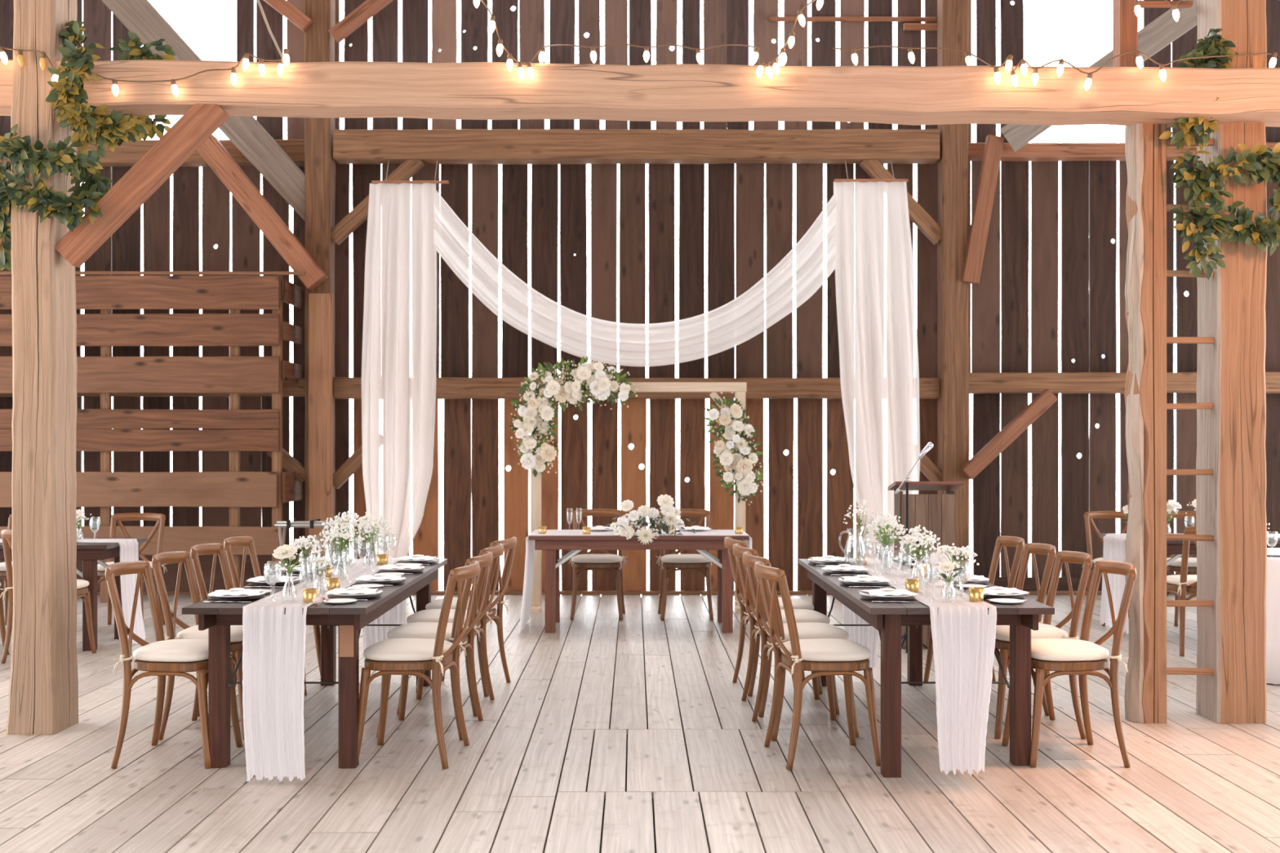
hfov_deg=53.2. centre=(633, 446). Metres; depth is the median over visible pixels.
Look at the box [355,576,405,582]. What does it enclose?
dinner plate
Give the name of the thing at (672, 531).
votive candle
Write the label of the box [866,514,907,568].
bunch
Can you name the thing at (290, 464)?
brace
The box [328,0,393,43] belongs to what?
brace
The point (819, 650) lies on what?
cushion
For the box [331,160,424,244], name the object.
brace
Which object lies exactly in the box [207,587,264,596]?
napkin
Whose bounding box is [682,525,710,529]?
napkin
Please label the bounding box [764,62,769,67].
socket
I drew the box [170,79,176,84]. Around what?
socket
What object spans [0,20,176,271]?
leaf garland
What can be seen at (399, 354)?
drape
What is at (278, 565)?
wine glass
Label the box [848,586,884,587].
knife
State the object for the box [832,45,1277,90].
string lights
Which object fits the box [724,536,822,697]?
chair
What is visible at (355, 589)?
napkin
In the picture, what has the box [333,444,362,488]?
brace
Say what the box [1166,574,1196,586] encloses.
cushion
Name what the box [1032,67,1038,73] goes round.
socket
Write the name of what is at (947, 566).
bunch
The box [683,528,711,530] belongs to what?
dinner plate
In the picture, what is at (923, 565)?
napkin
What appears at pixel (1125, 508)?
bunch
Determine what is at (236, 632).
cushion
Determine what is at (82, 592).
chair
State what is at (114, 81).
socket
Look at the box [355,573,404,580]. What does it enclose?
napkin
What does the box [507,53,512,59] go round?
socket
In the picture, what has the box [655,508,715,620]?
chair
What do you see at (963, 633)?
table runner
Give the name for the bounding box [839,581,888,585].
charger plate
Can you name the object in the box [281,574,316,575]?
knife
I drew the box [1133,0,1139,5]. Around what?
socket
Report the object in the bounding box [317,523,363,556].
bunch
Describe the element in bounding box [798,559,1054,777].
table
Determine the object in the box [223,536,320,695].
chair
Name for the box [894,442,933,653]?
microphone stand
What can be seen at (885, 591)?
napkin
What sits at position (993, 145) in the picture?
brace
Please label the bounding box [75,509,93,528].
bunch
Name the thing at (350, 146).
timber beam
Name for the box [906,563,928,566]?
bread plate
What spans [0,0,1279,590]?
wall
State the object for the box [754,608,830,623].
cushion
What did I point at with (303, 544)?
bunch
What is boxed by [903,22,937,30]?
timber beam
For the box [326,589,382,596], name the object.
dinner plate
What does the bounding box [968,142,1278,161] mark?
timber beam
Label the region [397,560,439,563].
charger plate
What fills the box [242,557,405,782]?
table runner
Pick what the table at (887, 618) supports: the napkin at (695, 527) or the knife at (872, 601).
the knife at (872, 601)
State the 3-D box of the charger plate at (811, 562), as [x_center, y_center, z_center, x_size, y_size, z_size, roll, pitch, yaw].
[1.150,0.684,7.530,0.246,0.008,0.246,0,0,0]
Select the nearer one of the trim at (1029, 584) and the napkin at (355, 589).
the napkin at (355, 589)
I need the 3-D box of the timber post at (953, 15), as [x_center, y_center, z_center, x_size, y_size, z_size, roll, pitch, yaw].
[3.055,-2.135,12.251,0.257,7.150,0.233,0,0,0]
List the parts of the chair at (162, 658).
leg, rail, leg, seat, leg, leg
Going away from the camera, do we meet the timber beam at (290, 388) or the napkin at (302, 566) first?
the napkin at (302, 566)
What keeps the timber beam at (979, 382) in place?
attached to the timber post at (953, 15)
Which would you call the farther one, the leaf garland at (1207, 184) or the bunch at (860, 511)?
the bunch at (860, 511)
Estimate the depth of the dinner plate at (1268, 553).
8.00 m
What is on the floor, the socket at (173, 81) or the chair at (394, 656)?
the chair at (394, 656)
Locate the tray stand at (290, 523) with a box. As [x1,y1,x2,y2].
[274,519,333,573]
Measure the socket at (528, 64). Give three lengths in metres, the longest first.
0.030 x 0.024 x 0.024 m
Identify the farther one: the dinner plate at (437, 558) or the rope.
the rope
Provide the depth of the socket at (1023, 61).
6.36 m
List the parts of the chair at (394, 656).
leg, leg, seat, leg, leg, rail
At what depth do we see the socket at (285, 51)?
6.37 m
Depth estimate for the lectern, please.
9.11 m
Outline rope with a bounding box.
[257,0,283,57]
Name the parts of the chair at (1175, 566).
leg, rail, seat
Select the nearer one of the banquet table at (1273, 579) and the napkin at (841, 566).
the napkin at (841, 566)
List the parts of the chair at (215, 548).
leg, rail, leg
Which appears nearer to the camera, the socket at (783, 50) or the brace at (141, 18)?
the socket at (783, 50)
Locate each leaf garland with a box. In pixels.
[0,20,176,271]
[1158,28,1279,279]
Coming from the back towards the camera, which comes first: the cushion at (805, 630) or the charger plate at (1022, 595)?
the cushion at (805, 630)
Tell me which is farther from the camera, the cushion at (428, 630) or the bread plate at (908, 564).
the bread plate at (908, 564)
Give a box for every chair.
[0,514,12,625]
[0,528,96,663]
[0,582,8,654]
[97,512,167,625]
[105,560,242,768]
[151,551,244,740]
[190,542,235,716]
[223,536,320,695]
[357,560,479,768]
[376,551,493,740]
[396,542,503,716]
[415,536,516,697]
[568,508,627,620]
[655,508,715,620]
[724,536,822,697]
[732,543,839,717]
[742,551,858,741]
[754,560,880,770]
[923,536,1024,681]
[994,551,1093,739]
[1001,560,1137,768]
[1015,542,1056,715]
[1082,511,1128,626]
[1166,511,1196,626]
[1166,526,1196,656]
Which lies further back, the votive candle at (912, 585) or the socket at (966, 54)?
the socket at (966, 54)
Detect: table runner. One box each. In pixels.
[0,538,146,644]
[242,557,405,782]
[518,529,751,633]
[842,557,996,775]
[1099,533,1279,634]
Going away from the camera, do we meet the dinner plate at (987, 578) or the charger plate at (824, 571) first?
the dinner plate at (987, 578)
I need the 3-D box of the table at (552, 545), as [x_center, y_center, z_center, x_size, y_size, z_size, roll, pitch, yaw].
[0.037,1.065,10.210,1.695,0.750,0.778,0,0,0]
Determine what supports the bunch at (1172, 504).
in the bud vase
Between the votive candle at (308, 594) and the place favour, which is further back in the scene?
the votive candle at (308, 594)
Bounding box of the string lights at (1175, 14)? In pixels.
[1133,0,1181,21]
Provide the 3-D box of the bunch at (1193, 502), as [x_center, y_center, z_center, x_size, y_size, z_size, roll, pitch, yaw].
[4.316,0.525,9.697,0.214,0.260,0.226,0,0,37]
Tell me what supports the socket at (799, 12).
attached to the string lights at (791, 40)
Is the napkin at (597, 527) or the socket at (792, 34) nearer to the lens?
the socket at (792, 34)
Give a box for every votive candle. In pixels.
[302,587,318,603]
[320,565,332,577]
[326,577,340,591]
[376,554,387,564]
[537,526,546,533]
[582,526,591,533]
[668,526,675,533]
[734,526,742,533]
[855,554,866,565]
[905,578,919,592]
[915,565,927,578]
[968,587,983,602]
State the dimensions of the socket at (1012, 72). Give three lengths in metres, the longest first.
0.030 x 0.024 x 0.024 m
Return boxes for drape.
[361,160,448,598]
[434,187,835,366]
[833,160,919,559]
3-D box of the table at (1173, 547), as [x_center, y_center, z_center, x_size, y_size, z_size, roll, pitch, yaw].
[4.800,1.065,9.800,2.200,0.750,0.758,0,0,0]
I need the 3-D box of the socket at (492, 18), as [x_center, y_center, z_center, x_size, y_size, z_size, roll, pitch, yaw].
[-0.702,-2.129,6.356,0.024,0.030,0.024,5,0,0]
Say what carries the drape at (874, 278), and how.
hanging from the timber beam at (350, 146)
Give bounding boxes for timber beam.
[0,59,1279,128]
[0,139,304,166]
[0,377,304,396]
[333,128,939,164]
[333,377,939,399]
[769,16,936,22]
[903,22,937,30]
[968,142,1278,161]
[968,372,1279,394]
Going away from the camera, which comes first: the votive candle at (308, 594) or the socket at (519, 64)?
the votive candle at (308, 594)
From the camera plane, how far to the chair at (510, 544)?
7.62 m
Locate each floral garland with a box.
[508,355,637,477]
[704,391,764,505]
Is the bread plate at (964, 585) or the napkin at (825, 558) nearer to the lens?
the bread plate at (964, 585)
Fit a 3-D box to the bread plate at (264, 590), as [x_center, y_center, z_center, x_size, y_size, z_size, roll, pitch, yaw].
[-1.780,0.684,6.015,0.154,0.011,0.154,0,0,0]
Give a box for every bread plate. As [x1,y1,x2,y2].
[253,589,272,592]
[323,598,357,604]
[351,583,383,588]
[377,572,404,575]
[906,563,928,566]
[955,583,986,588]
[988,598,1024,604]
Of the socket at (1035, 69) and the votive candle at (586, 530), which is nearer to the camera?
the socket at (1035, 69)
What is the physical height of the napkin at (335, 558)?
0.026 m
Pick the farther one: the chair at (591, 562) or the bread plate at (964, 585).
the chair at (591, 562)
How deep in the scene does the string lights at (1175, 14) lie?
6.59 m
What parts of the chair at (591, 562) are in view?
leg, leg, seat, rail, leg, leg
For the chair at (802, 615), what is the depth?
7.03 m
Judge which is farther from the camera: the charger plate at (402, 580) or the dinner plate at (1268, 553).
the dinner plate at (1268, 553)
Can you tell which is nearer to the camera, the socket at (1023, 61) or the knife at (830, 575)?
the socket at (1023, 61)
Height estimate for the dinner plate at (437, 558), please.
0.014 m
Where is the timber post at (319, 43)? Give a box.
[303,0,335,564]
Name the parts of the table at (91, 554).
leg, leg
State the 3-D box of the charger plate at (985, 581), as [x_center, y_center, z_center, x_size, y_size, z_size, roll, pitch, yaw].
[1.665,0.684,6.460,0.246,0.008,0.246,0,0,0]
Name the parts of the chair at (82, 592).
rail, leg, seat, leg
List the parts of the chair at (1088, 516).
leg, rail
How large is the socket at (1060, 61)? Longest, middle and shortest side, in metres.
0.030 x 0.024 x 0.024 m
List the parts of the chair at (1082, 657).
leg, leg, seat, leg, rail, leg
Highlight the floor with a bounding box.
[0,595,1279,852]
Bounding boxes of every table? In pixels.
[0,537,147,651]
[182,559,447,768]
[528,535,749,632]
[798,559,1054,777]
[1098,533,1279,566]
[1266,547,1279,684]
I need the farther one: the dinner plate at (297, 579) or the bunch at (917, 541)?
the dinner plate at (297, 579)
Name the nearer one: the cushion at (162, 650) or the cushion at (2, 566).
the cushion at (162, 650)
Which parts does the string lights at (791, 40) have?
bulb, bulb, bulb, bulb, bulb, bulb, bulb, bulb, bulb, bulb, bulb, bulb, bulb, bulb, bulb, bulb, bulb, bulb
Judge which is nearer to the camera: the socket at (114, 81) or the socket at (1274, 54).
the socket at (114, 81)
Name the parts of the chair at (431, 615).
leg, leg, leg, seat, leg, rail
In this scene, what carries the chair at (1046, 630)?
on the floor
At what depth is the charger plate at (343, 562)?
7.53 m
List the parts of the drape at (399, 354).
hanging rod, hanging cord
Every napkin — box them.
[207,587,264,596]
[246,574,300,582]
[278,564,319,570]
[306,555,348,561]
[326,586,382,594]
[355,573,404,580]
[378,563,423,569]
[395,554,439,560]
[591,525,610,529]
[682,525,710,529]
[811,555,850,561]
[823,564,866,570]
[839,574,888,582]
[858,587,918,596]
[893,555,929,560]
[912,564,929,568]
[953,573,989,580]
[966,586,1028,595]
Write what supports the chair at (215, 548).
on the floor
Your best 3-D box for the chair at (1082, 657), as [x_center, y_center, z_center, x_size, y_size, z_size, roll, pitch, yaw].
[2.045,0.992,5.961,0.539,0.902,0.510,0,0,-1]
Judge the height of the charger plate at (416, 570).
0.008 m
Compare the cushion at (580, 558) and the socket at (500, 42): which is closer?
the socket at (500, 42)
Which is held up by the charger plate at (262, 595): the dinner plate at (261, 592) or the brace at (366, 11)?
the dinner plate at (261, 592)
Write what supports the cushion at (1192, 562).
on the chair at (1175, 566)
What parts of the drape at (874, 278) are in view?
hanging cord, hanging rod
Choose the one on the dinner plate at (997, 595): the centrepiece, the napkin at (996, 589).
the napkin at (996, 589)
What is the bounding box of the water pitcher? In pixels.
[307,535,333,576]
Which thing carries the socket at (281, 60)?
attached to the string lights at (285, 60)
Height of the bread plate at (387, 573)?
0.011 m
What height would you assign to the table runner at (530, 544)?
0.753 m
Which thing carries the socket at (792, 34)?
attached to the string lights at (791, 40)
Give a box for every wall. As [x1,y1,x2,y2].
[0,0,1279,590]
[0,271,305,603]
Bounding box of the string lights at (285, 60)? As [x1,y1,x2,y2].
[0,46,289,97]
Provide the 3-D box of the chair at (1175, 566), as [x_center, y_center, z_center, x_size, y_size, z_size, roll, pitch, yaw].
[4.550,0.992,10.505,0.510,0.902,0.539,0,0,0]
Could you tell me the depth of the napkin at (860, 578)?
6.35 m
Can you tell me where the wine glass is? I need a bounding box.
[263,564,279,600]
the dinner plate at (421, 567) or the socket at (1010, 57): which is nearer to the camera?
the socket at (1010, 57)
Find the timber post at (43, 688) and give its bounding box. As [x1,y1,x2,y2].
[5,0,78,734]
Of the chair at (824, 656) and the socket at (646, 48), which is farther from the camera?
the socket at (646, 48)
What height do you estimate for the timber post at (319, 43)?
7.150 m
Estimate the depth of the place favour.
5.55 m
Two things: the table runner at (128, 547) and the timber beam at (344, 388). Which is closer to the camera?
the table runner at (128, 547)
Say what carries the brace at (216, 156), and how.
attached to the timber post at (319, 43)
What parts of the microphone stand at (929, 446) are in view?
boom arm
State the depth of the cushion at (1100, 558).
10.48 m
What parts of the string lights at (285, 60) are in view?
bulb, bulb, bulb, bulb, bulb, bulb, bulb, bulb, bulb, bulb, bulb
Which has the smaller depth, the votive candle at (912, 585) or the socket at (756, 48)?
the votive candle at (912, 585)
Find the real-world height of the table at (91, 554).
0.750 m
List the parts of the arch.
post, post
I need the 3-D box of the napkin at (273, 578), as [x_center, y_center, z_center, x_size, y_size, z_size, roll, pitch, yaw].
[-1.800,0.654,6.400,0.225,0.026,0.190,0,0,1]
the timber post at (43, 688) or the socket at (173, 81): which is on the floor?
the timber post at (43, 688)
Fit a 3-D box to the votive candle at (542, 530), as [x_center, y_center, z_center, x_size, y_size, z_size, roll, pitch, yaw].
[-0.720,0.656,10.050,0.066,0.060,0.066,0,0,0]
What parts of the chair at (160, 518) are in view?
leg, seat, rail, leg, leg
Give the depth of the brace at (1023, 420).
12.02 m
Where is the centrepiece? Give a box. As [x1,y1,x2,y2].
[591,494,697,544]
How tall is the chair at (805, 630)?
0.902 m
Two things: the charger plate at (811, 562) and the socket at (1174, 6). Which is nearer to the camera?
the socket at (1174, 6)
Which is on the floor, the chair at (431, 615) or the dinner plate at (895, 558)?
the chair at (431, 615)
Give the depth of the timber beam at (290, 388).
12.25 m
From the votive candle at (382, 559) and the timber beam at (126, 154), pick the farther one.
the timber beam at (126, 154)
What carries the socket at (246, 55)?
attached to the string lights at (285, 60)
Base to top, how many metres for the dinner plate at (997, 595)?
0.014 m
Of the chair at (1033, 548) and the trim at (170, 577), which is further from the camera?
the trim at (170, 577)
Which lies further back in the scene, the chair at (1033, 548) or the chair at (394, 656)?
the chair at (1033, 548)
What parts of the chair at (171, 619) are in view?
leg, rail, leg, seat, leg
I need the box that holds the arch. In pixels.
[520,382,746,613]
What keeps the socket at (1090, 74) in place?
attached to the string lights at (1162, 73)
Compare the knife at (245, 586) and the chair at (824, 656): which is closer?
the chair at (824, 656)
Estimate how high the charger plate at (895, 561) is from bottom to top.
0.008 m
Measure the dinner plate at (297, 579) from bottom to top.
0.014 m
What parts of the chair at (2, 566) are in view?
seat, leg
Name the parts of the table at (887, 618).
leg, leg, leg, leg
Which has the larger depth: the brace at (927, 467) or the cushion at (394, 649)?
the brace at (927, 467)
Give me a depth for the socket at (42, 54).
6.32 m
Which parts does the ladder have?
rail, rail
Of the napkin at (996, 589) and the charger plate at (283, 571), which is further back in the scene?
the charger plate at (283, 571)
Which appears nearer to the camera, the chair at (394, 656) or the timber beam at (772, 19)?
the chair at (394, 656)
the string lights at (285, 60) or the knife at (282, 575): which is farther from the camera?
the knife at (282, 575)
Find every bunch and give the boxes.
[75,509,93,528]
[271,544,302,595]
[287,535,322,581]
[307,555,335,576]
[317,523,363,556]
[319,511,371,568]
[343,511,395,564]
[358,515,387,537]
[843,498,879,537]
[866,511,906,545]
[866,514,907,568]
[895,524,940,576]
[899,532,938,560]
[933,560,964,598]
[934,542,978,568]
[1122,505,1128,523]
[1166,499,1181,524]
[1185,499,1195,513]
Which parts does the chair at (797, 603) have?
rail, leg, leg, leg, leg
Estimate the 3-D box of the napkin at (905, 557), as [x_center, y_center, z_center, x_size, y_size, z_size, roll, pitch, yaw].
[1.665,0.654,7.590,0.225,0.026,0.190,0,0,7]
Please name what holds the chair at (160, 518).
on the floor
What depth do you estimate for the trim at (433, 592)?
12.41 m
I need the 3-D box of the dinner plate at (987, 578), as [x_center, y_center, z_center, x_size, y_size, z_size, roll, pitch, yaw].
[1.665,0.672,6.460,0.254,0.014,0.254,0,0,0]
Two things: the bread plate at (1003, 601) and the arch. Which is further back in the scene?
the arch
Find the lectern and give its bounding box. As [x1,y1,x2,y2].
[888,481,964,648]
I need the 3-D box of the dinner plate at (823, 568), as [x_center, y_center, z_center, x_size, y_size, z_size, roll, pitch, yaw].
[1.150,0.672,6.980,0.254,0.014,0.254,0,0,0]
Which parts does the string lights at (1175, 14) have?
bulb, bulb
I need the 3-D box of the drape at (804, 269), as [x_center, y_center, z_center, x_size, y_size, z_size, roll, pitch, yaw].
[0.010,-1.520,11.421,3.612,1.618,0.198,0,0,0]
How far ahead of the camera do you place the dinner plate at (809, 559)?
7.44 m
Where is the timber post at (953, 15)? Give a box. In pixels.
[937,0,968,573]
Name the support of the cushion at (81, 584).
on the chair at (82, 592)
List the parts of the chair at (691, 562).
leg, leg, rail, seat, leg, leg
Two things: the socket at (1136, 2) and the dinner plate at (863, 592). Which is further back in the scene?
the socket at (1136, 2)
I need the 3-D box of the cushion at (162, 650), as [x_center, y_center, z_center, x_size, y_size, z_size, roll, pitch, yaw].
[-2.100,0.943,5.940,0.389,0.055,0.431,0,0,2]
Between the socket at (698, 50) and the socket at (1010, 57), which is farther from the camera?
the socket at (698, 50)
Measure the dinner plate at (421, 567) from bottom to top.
0.014 m
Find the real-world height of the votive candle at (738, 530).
0.060 m
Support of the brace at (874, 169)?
attached to the timber post at (953, 15)
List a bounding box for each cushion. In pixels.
[0,561,12,571]
[76,579,89,589]
[97,561,152,571]
[132,639,231,662]
[176,625,243,643]
[362,638,453,661]
[386,622,468,641]
[406,608,477,625]
[425,597,497,609]
[571,554,622,563]
[661,554,711,563]
[744,597,813,610]
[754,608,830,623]
[765,622,848,641]
[779,638,871,662]
[995,623,1067,641]
[1031,638,1109,661]
[1093,557,1102,563]
[1166,557,1196,567]
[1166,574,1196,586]
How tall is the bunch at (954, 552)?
0.219 m
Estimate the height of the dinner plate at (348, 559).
0.014 m
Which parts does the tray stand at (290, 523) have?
leg, leg, rail, rail, rail, leg, leg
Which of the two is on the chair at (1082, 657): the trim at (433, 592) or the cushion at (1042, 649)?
the cushion at (1042, 649)
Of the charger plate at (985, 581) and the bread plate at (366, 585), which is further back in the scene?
the charger plate at (985, 581)
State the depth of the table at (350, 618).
5.73 m
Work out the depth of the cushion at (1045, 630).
6.37 m
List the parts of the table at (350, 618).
leg, leg, hinge plate, leg, leg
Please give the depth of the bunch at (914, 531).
6.49 m
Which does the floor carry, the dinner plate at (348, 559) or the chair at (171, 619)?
the chair at (171, 619)
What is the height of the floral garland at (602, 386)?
1.062 m
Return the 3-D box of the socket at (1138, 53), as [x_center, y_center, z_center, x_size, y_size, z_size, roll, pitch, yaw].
[2.510,-1.956,6.365,0.024,0.030,0.024,-11,3,0]
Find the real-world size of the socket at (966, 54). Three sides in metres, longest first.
0.030 x 0.024 x 0.024 m
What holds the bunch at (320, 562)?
in the bud vase
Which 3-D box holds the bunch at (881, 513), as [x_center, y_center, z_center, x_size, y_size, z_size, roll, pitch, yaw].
[1.424,0.513,7.258,0.227,0.293,0.199,0,0,-31]
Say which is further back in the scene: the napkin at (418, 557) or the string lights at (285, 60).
the napkin at (418, 557)
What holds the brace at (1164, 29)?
attached to the brace at (993, 145)
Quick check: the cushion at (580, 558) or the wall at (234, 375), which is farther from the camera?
the wall at (234, 375)
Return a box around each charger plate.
[208,594,265,599]
[248,581,298,585]
[280,570,318,573]
[306,560,349,564]
[327,593,382,598]
[355,579,405,584]
[378,568,423,573]
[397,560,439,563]
[808,560,849,564]
[822,569,867,573]
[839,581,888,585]
[860,595,915,599]
[893,560,929,563]
[953,580,988,584]
[983,594,1025,598]
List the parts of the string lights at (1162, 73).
bulb, bulb, bulb, bulb, bulb, bulb, bulb, bulb, bulb, bulb, bulb, bulb, bulb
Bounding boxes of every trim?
[0,553,303,591]
[0,590,1196,595]
[985,577,1102,591]
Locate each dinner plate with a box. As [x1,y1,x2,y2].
[208,591,266,597]
[248,577,300,583]
[280,568,317,572]
[306,558,350,563]
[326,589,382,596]
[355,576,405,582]
[377,565,424,571]
[396,557,439,561]
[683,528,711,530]
[807,558,850,563]
[821,567,867,572]
[838,577,889,583]
[859,591,913,597]
[893,557,929,561]
[953,577,988,582]
[983,593,1024,596]
[1266,551,1279,555]
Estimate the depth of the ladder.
6.66 m
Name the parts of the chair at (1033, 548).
leg, rail, leg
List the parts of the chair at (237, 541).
leg, rail, leg, leg, leg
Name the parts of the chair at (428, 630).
leg, leg, seat, leg, leg, rail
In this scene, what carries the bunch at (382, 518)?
in the bud vase
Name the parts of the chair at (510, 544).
leg, seat, rail, leg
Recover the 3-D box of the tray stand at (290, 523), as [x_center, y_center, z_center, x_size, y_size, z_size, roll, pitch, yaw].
[-2.695,1.021,10.490,0.450,0.846,0.403,0,0,0]
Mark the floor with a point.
(1193, 783)
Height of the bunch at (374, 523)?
0.299 m
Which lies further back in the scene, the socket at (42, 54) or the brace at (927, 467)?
the brace at (927, 467)
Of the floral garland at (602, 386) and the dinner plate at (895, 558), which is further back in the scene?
the floral garland at (602, 386)
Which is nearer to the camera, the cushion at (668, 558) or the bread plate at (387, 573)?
the bread plate at (387, 573)
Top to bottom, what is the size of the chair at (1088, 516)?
0.902 m
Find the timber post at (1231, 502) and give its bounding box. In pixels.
[1195,0,1267,723]
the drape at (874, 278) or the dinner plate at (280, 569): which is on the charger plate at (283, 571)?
the dinner plate at (280, 569)
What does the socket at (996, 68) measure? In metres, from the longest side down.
0.030 x 0.024 x 0.024 m
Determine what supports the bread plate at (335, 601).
on the table at (350, 618)
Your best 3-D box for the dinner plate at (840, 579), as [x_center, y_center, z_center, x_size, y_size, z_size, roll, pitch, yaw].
[1.150,0.672,6.400,0.254,0.014,0.254,0,0,0]
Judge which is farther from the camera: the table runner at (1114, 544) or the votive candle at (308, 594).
the table runner at (1114, 544)
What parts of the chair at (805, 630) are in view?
rail, leg, seat, leg, leg, leg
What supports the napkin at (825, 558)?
on the dinner plate at (809, 559)
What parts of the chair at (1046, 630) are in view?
leg, seat, leg, rail, leg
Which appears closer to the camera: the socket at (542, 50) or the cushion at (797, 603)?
the socket at (542, 50)
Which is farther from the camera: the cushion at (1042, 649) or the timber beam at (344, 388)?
the timber beam at (344, 388)
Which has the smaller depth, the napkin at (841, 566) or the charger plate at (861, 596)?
the charger plate at (861, 596)
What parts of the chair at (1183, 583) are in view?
seat, leg, rail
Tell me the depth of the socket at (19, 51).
6.35 m
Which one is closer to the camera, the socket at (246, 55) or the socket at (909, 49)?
the socket at (246, 55)
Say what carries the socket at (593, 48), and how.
attached to the string lights at (791, 40)
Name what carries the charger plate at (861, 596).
on the table at (887, 618)
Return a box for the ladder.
[1112,0,1214,723]
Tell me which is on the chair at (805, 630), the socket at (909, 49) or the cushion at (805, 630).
the cushion at (805, 630)
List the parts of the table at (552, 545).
leg, leg, leg, leg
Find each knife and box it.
[203,600,251,602]
[244,586,279,587]
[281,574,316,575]
[830,574,870,575]
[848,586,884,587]
[871,600,919,602]
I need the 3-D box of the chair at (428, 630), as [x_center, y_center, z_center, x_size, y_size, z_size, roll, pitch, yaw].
[-0.991,0.992,6.515,0.539,0.902,0.510,0,0,5]
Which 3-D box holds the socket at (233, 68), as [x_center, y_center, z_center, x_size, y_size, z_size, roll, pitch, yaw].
[-1.995,-1.877,6.373,0.024,0.030,0.024,1,12,0]
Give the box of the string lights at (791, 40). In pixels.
[473,0,823,79]
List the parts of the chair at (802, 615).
rail, leg, leg, leg, leg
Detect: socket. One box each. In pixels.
[17,48,22,54]
[40,51,45,57]
[112,79,117,84]
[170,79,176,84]
[231,66,235,72]
[244,53,248,59]
[258,57,263,64]
[279,57,284,64]
[283,48,288,54]
[489,15,495,21]
[497,38,502,44]
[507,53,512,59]
[516,61,522,67]
[526,61,531,67]
[540,46,545,53]
[590,45,595,51]
[644,45,648,51]
[695,48,701,53]
[753,46,759,53]
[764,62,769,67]
[772,57,777,63]
[780,47,785,53]
[789,31,795,36]
[796,8,802,15]
[850,48,856,54]
[907,47,912,53]
[964,51,969,57]
[993,66,999,72]
[1007,54,1013,60]
[1010,69,1015,75]
[1020,58,1025,64]
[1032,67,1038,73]
[1058,58,1063,65]
[1087,72,1093,78]
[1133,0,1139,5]
[1135,50,1141,57]
[1159,63,1164,70]
[1172,3,1177,9]
[1271,52,1277,57]
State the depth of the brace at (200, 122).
6.42 m
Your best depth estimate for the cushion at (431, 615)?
6.93 m
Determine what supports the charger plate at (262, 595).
on the table at (350, 618)
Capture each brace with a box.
[54,103,230,267]
[102,0,305,220]
[196,134,328,290]
[263,0,312,32]
[266,448,304,483]
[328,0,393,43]
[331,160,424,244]
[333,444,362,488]
[859,160,941,244]
[920,448,941,481]
[960,134,1004,284]
[960,389,1057,479]
[1000,0,1197,151]
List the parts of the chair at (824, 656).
rail, leg, leg, seat, leg, leg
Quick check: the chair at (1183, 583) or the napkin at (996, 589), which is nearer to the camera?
the napkin at (996, 589)
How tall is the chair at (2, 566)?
0.902 m
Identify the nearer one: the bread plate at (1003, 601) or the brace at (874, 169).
the bread plate at (1003, 601)
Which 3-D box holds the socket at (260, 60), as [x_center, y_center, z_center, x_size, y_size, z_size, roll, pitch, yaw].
[-1.858,-1.921,6.375,0.024,0.030,0.024,-4,4,0]
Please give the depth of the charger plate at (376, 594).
5.82 m
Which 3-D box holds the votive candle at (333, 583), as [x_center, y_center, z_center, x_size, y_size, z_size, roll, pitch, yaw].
[-1.430,0.656,6.080,0.066,0.060,0.066,0,0,0]
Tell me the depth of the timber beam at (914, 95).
6.42 m
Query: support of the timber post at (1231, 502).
on the floor
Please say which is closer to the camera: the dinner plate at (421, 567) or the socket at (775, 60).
the socket at (775, 60)
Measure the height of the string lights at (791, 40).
0.616 m
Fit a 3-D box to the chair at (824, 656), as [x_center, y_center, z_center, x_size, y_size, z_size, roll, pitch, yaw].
[0.831,0.992,5.943,0.539,0.902,0.510,0,0,-7]
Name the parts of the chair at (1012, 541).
leg, leg, rail, leg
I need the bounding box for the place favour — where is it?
[312,594,328,604]
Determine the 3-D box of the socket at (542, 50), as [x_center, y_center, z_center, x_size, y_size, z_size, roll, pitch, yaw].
[-0.457,-1.992,6.419,0.024,0.030,0.024,6,-12,0]
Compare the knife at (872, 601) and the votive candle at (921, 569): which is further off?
the votive candle at (921, 569)
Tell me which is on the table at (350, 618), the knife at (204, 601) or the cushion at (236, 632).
the knife at (204, 601)
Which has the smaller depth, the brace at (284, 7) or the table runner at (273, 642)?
the table runner at (273, 642)
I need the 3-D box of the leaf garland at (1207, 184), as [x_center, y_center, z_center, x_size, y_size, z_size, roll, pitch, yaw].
[3.096,-1.511,6.534,0.801,1.306,0.275,0,0,6]
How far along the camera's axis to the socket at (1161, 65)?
6.36 m
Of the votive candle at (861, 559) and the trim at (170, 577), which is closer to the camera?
the votive candle at (861, 559)
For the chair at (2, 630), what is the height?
0.902 m
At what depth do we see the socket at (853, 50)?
6.77 m
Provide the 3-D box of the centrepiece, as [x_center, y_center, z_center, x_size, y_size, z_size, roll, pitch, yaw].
[0.080,0.562,9.915,0.829,0.378,0.330,0,0,0]
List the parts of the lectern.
panel, panel, panel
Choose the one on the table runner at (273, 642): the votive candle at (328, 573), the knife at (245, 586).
the votive candle at (328, 573)
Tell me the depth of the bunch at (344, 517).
6.88 m

